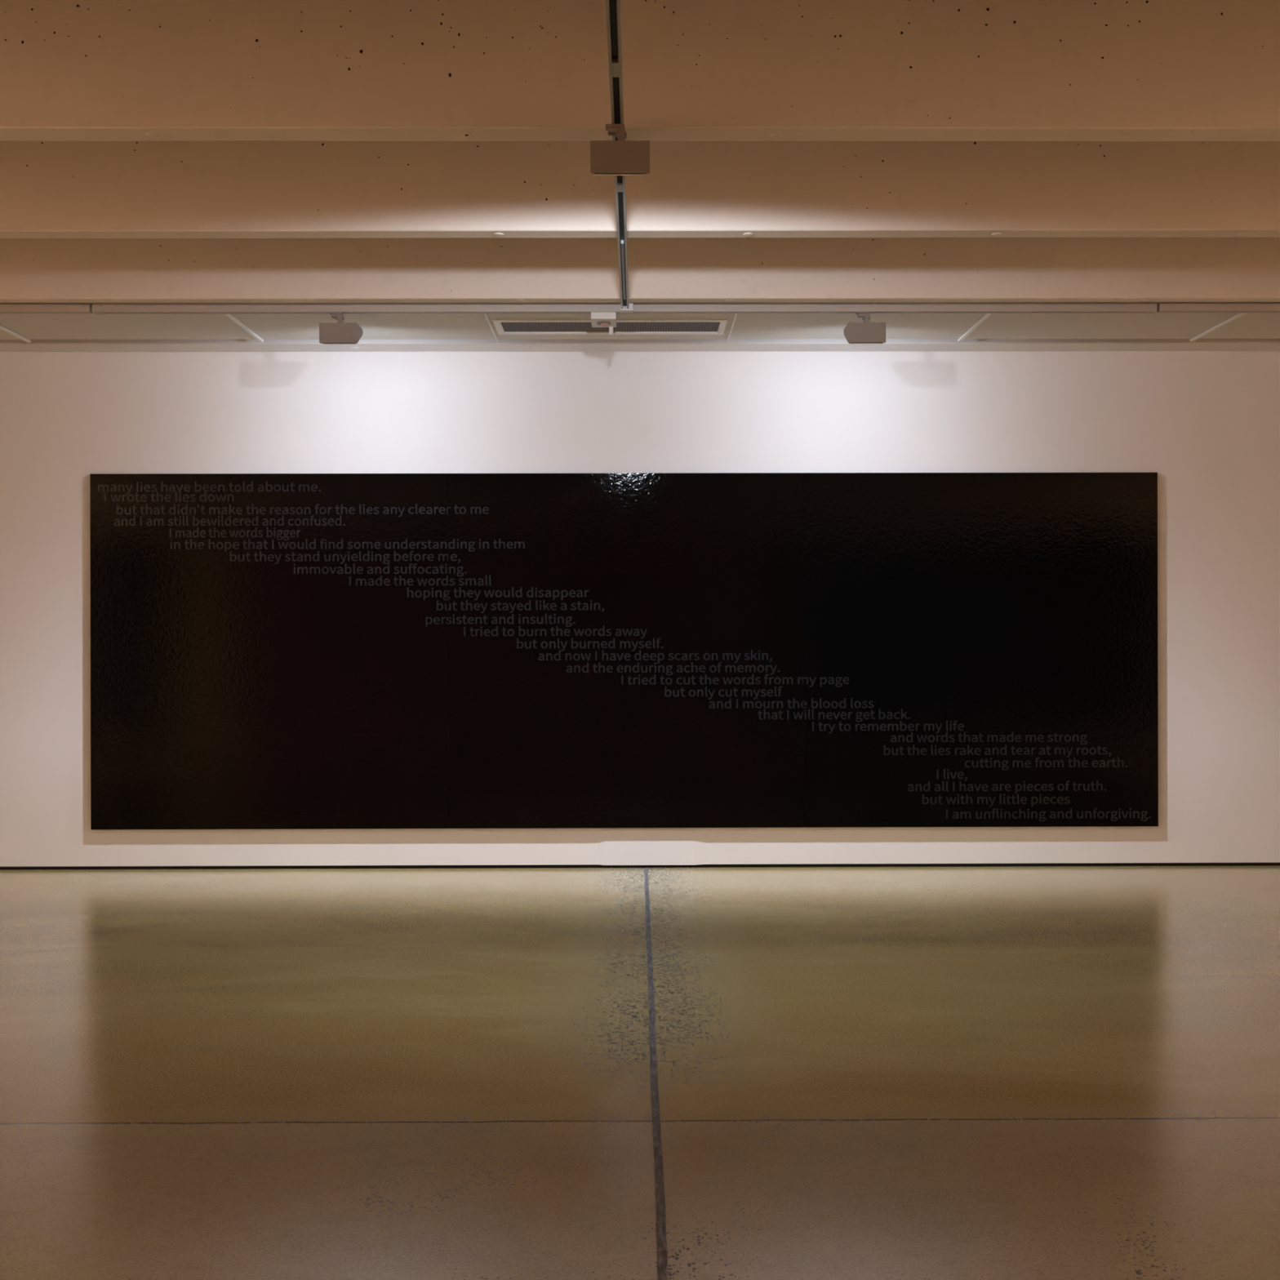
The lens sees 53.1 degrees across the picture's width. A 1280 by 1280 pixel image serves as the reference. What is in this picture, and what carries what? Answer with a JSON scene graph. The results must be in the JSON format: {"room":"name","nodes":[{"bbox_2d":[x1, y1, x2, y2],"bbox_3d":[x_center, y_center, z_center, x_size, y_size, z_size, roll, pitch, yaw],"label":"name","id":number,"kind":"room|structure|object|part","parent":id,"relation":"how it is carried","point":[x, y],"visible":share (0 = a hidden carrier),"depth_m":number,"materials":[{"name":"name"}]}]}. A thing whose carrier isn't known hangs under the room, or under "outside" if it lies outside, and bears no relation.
{"room":"museum","nodes":[
{"label":"museum","id":0,"kind":"room"},
{"bbox_2d":[0,324,26,339],"bbox_3d":[-3.506,-1.449,5.894,1.117,0.012,0.526,0,0,0],"label":"ceiling panel","id":1,"kind":"object","parent":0,"point":[3,335],"visible":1,"depth_m":6.08,"materials":[{"name":"paint"}]},
{"bbox_2d":[0,325,31,342],"bbox_3d":[-2.944,-1.439,5.902,0.018,0.010,0.542,0,0,0],"label":"ceiling trim","id":2,"kind":"structure","parent":1,"relation":"attached to","point":[2,328],"depth_m":6.02,"materials":[{"name":"grey metal"}]},
{"bbox_2d":[0,312,256,339],"bbox_3d":[-2.384,-1.453,5.901,1.112,0.012,0.526,0,0,0],"label":"ceiling panel","id":3,"kind":"object","parent":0,"point":[92,326],"visible":0.69,"depth_m":5.91,"materials":[{"name":"paint"}]},
{"bbox_2d":[231,313,495,339],"bbox_3d":[-1.256,-1.455,5.908,1.127,0.012,0.526,0,0,0],"label":"ceiling panel","id":4,"kind":"object","parent":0,"point":[374,326],"visible":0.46,"depth_m":5.89,"materials":[{"name":"paint"}]},
{"bbox_2d":[225,314,263,342],"bbox_3d":[-1.824,-1.442,5.908,0.018,0.010,0.542,0,0,0],"label":"ceiling trim","id":5,"kind":"structure","parent":4,"relation":"attached to","point":[233,318],"depth_m":5.90,"materials":[{"name":"white metal"}]},
{"bbox_2d":[486,313,734,339],"bbox_3d":[-0.131,-1.458,5.914,1.107,0.012,0.526,0,0,0],"label":"ceiling panel","id":6,"kind":"object","parent":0,"point":[730,317],"visible":0.61,"depth_m":5.79,"materials":[{"name":"paint"}]},
{"bbox_2d":[484,313,497,341],"bbox_3d":[-0.689,-1.447,5.915,0.010,0.004,0.542,0,0,0],"label":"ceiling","id":7,"kind":"structure","parent":6,"relation":"attached to","point":[485,314],"depth_m":5.91,"materials":[{"name":"grey metal"}]},
{"bbox_2d":[493,319,727,334],"bbox_3d":[-0.136,-1.451,5.925,1.062,0.013,0.272,0,0,0],"label":"ceiling vent","id":8,"kind":"object","parent":6,"relation":"attached to","point":[504,326],"visible":0.95,"depth_m":5.95,"materials":[{"name":"white metal"}]},
{"bbox_2d":[501,322,719,331],"bbox_3d":[-0.136,-1.454,5.925,1.002,0.003,0.212,0,0,0],"label":"grille","id":9,"kind":"object","parent":8,"relation":"attached to","point":[505,326],"depth_m":5.94,"materials":[{"name":"grey metal"}]},
{"bbox_2d":[726,313,737,340],"bbox_3d":[0.426,-1.450,5.922,0.010,0.004,0.542,0,0,0],"label":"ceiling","id":10,"kind":"structure","parent":6,"relation":"attached to","point":[735,314],"depth_m":5.92,"materials":[{"name":"white paint"}]},
{"bbox_2d":[0,865,1279,1279],"bbox_3d":[-0.003,1.214,1.000,14.000,0.120,11.201,0,0,0],"label":"floor","id":11,"kind":"structure","parent":0,"point":[970,1073],"depth_m":3.40,"materials":[{"name":"concrete"}]},
{"bbox_2d":[644,867,667,1279],"bbox_3d":[0.037,1.153,3.443,0.025,0.001,6.085,0,0,0],"label":"joint","id":12,"kind":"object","parent":11,"relation":"in","point":[662,1259],"depth_m":3.08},
{"bbox_2d":[0,351,1279,866],"bbox_3d":[-0.040,-0.454,6.541,14.000,3.183,0.120,0,0,0],"label":"wall","id":13,"kind":"structure","parent":0,"point":[1207,423],"depth_m":6.48,"materials":[{"name":"white paint"}]},
{"bbox_2d":[89,473,448,829],"bbox_3d":[-1.865,0.057,6.455,1.797,1.789,0.027,0,0,0],"label":"painted panel","id":14,"kind":"object","parent":13,"relation":"attached to","point":[268,651],"visible":1,"depth_m":6.44,"materials":[{"name":"black paint"}]},
{"bbox_2d":[448,472,803,828],"bbox_3d":[-0.071,0.053,6.466,1.787,1.789,0.027,0,0,0],"label":"painted panel","id":15,"kind":"object","parent":13,"relation":"attached to","point":[626,650],"visible":1,"depth_m":6.45,"materials":[{"name":"black paint"}]},
{"bbox_2d":[0,862,1279,869],"bbox_3d":[-0.037,1.146,6.534,14.000,0.016,0.094,0,0,0],"label":"baseboard","id":16,"kind":"structure","parent":13,"relation":"attached to","point":[1037,864],"depth_m":6.49,"materials":[{"name":"white paint"}]},
{"bbox_2d":[599,827,705,865],"bbox_3d":[0.061,1.037,6.481,0.536,0.206,0.007,0,0,0],"label":"wall panel","id":17,"kind":"object","parent":13,"relation":"attached to","point":[617,846],"depth_m":6.48,"materials":[{"name":"white paint"}]},
{"bbox_2d":[802,472,1158,827],"bbox_3d":[1.721,0.049,6.477,1.793,1.789,0.027,0,0,0],"label":"painted panel","id":18,"kind":"object","parent":13,"relation":"attached to","point":[980,649],"visible":1,"depth_m":6.46,"materials":[{"name":"black paint"}]},
{"bbox_2d":[729,313,986,338],"bbox_3d":[0.987,-1.462,5.921,1.114,0.012,0.526,0,0,0],"label":"ceiling panel","id":19,"kind":"object","parent":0,"point":[746,326],"visible":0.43,"depth_m":5.92,"materials":[{"name":"paint"}]},
{"bbox_2d":[964,311,1239,338],"bbox_3d":[2.112,-1.462,5.928,1.120,0.012,0.526,0,0,0],"label":"ceiling panel","id":20,"kind":"object","parent":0,"point":[1156,325],"visible":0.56,"depth_m":5.92,"materials":[{"name":"paint"}]},
{"bbox_2d":[957,313,991,342],"bbox_3d":[1.548,-1.449,5.928,0.018,0.010,0.542,0,0,0],"label":"ceiling trim","id":21,"kind":"structure","parent":20,"relation":"attached to","point":[984,317],"depth_m":5.92,"materials":[{"name":"white metal"}]},
{"bbox_2d":[1190,312,1246,341],"bbox_3d":[2.676,-1.452,5.935,0.018,0.010,0.542,0,0,0],"label":"ceiling trim","id":22,"kind":"structure","parent":20,"relation":"attached to","point":[1239,314],"depth_m":5.92,"materials":[{"name":"white metal"}]},
{"bbox_2d":[1199,312,1279,338],"bbox_3d":[3.239,-1.465,5.935,1.117,0.012,0.526,0,0,0],"label":"ceiling panel","id":23,"kind":"object","parent":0,"point":[1250,325],"visible":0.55,"depth_m":5.99,"materials":[{"name":"paint"}]},
{"bbox_3d":[-7.067,-0.430,0.958,0.120,3.200,11.201,0,0,0],"label":"wall","id":24,"kind":"structure","parent":0,"visible":0},
{"bbox_2d":[0,303,92,313],"bbox_3d":[-4.712,-1.441,5.573,4.630,0.034,0.032,0,0,0],"label":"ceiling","id":25,"kind":"structure","parent":24,"relation":"attached to","point":[4,308],"depth_m":5.57,"materials":[{"name":"concrete"}]},
{"bbox_3d":[7.053,-0.462,1.043,0.120,3.200,11.201,0,0,0],"label":"wall","id":26,"kind":"structure","parent":0,"visible":0},
{"bbox_2d":[1156,302,1279,312],"bbox_3d":[4.613,-1.461,5.629,4.680,0.034,0.032,0,0,0],"label":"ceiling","id":27,"kind":"structure","parent":26,"relation":"attached to","point":[1162,307],"depth_m":5.60,"materials":[{"name":"concrete"}]},
{"bbox_3d":[-0.010,-2.006,0.940,14.000,0.080,11.081,0,0,0],"label":"ceiling","id":28,"kind":"structure","parent":0,"visible":0},
{"bbox_2d":[0,0,1279,141],"bbox_3d":[-0.026,-1.716,3.700,14.000,0.519,0.100,0,0,0],"label":"ceiling beam","id":29,"kind":"structure","parent":28,"relation":"attached to","point":[71,70],"depth_m":3.65,"materials":[{"name":"paint"}]},
{"bbox_2d":[0,140,1279,238],"bbox_3d":[-0.031,-1.716,4.609,14.000,0.519,0.089,0,0,0],"label":"ceiling beam","id":30,"kind":"structure","parent":28,"relation":"attached to","point":[209,188],"depth_m":4.57,"materials":[{"name":"paint"}]},
{"bbox_2d":[0,237,1279,302],"bbox_3d":[-0.037,-1.716,5.505,14.000,0.519,0.070,0,0,0],"label":"ceiling beam","id":31,"kind":"structure","parent":28,"relation":"attached to","point":[405,269],"depth_m":5.47,"materials":[{"name":"paint"}]},
{"bbox_2d":[605,0,633,312],"bbox_3d":[-0.051,-1.441,2.487,0.057,0.034,6.175,0,0,0],"label":"track","id":32,"kind":"object","parent":31,"relation":"attached to","point":[613,14],"visible":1,"depth_m":3.46,"materials":[{"name":"metal"}]},
{"bbox_3d":[-0.073,-1.444,2.472,0.008,0.028,6.145,0,0,0],"label":"rail","id":33,"kind":"part","parent":32,"relation":"part of","materials":[{"name":"metal"}]},
{"bbox_2d":[590,124,649,175],"bbox_3d":[-0.056,-1.360,3.597,0.164,0.143,0.125,0,0,0],"label":"track spotlight","id":34,"kind":"object","parent":32,"relation":"attached to","point":[620,157],"visible":1,"depth_m":3.54,"materials":[{"name":"white metal"}]},
{"bbox_3d":[-0.053,-1.402,3.565,0.032,0.048,0.020,0,0,0],"label":"stem","id":35,"kind":"part","parent":34,"relation":"part of","materials":[{"name":"grey metal"}]},
{"bbox_3d":[-0.048,-1.444,2.472,0.008,0.028,6.145,0,0,0],"label":"rail","id":36,"kind":"part","parent":32,"relation":"part of","materials":[{"name":"metal"}]},
{"bbox_2d":[92,302,1156,314],"bbox_3d":[-0.062,-1.449,5.600,4.644,0.039,0.038,0,0,0],"label":"track","id":37,"kind":"object","parent":32,"relation":"attached to","point":[926,308],"visible":0.96,"depth_m":5.59,"materials":[{"name":"white metal"}]},
{"bbox_2d":[319,311,362,344],"bbox_3d":[-1.313,-1.360,5.625,0.164,0.143,0.125,0,0,0],"label":"track spotlight","id":38,"kind":"object","parent":37,"relation":"attached to","point":[340,332],"visible":1,"depth_m":5.56,"materials":[{"name":"white metal"}]},
{"bbox_3d":[-1.311,-1.401,5.592,0.032,0.048,0.020,0,0,0],"label":"stem","id":39,"kind":"part","parent":38,"relation":"part of","materials":[{"name":"grey metal"}]},
{"bbox_2d":[591,311,616,335],"bbox_3d":[-0.160,-1.399,5.664,0.110,0.066,0.154,0,0,0],"label":"sensor","id":40,"kind":"object","parent":37,"relation":"hanging from","point":[598,319],"visible":1,"depth_m":5.61,"materials":[{"name":"white plastic"}]},
{"bbox_2d":[844,311,885,344],"bbox_3d":[0.989,-1.365,5.639,0.164,0.143,0.125,0,0,0],"label":"track spotlight","id":41,"kind":"object","parent":37,"relation":"attached to","point":[866,332],"visible":1,"depth_m":5.58,"materials":[{"name":"white metal"}]},
{"bbox_3d":[0.991,-1.406,5.606,0.032,0.048,0.020,0,0,0],"label":"stem","id":42,"kind":"part","parent":41,"relation":"part of","materials":[{"name":"grey metal"}]},
{"bbox_2d":[0,302,1279,305],"bbox_3d":[-0.039,-1.627,5.923,14.000,0.030,0.770,0,0,0],"label":"trim","id":43,"kind":"structure","parent":31,"relation":"attached to","point":[1157,303],"depth_m":6.12,"materials":[{"name":"metal"}]},
{"bbox_2d":[0,333,1279,351],"bbox_3d":[-0.042,-1.716,6.395,14.000,0.519,0.174,0,0,0],"label":"ceiling beam","id":44,"kind":"structure","parent":28,"relation":"attached to","point":[625,344],"depth_m":6.35,"materials":[{"name":"white paint"}]}
]}

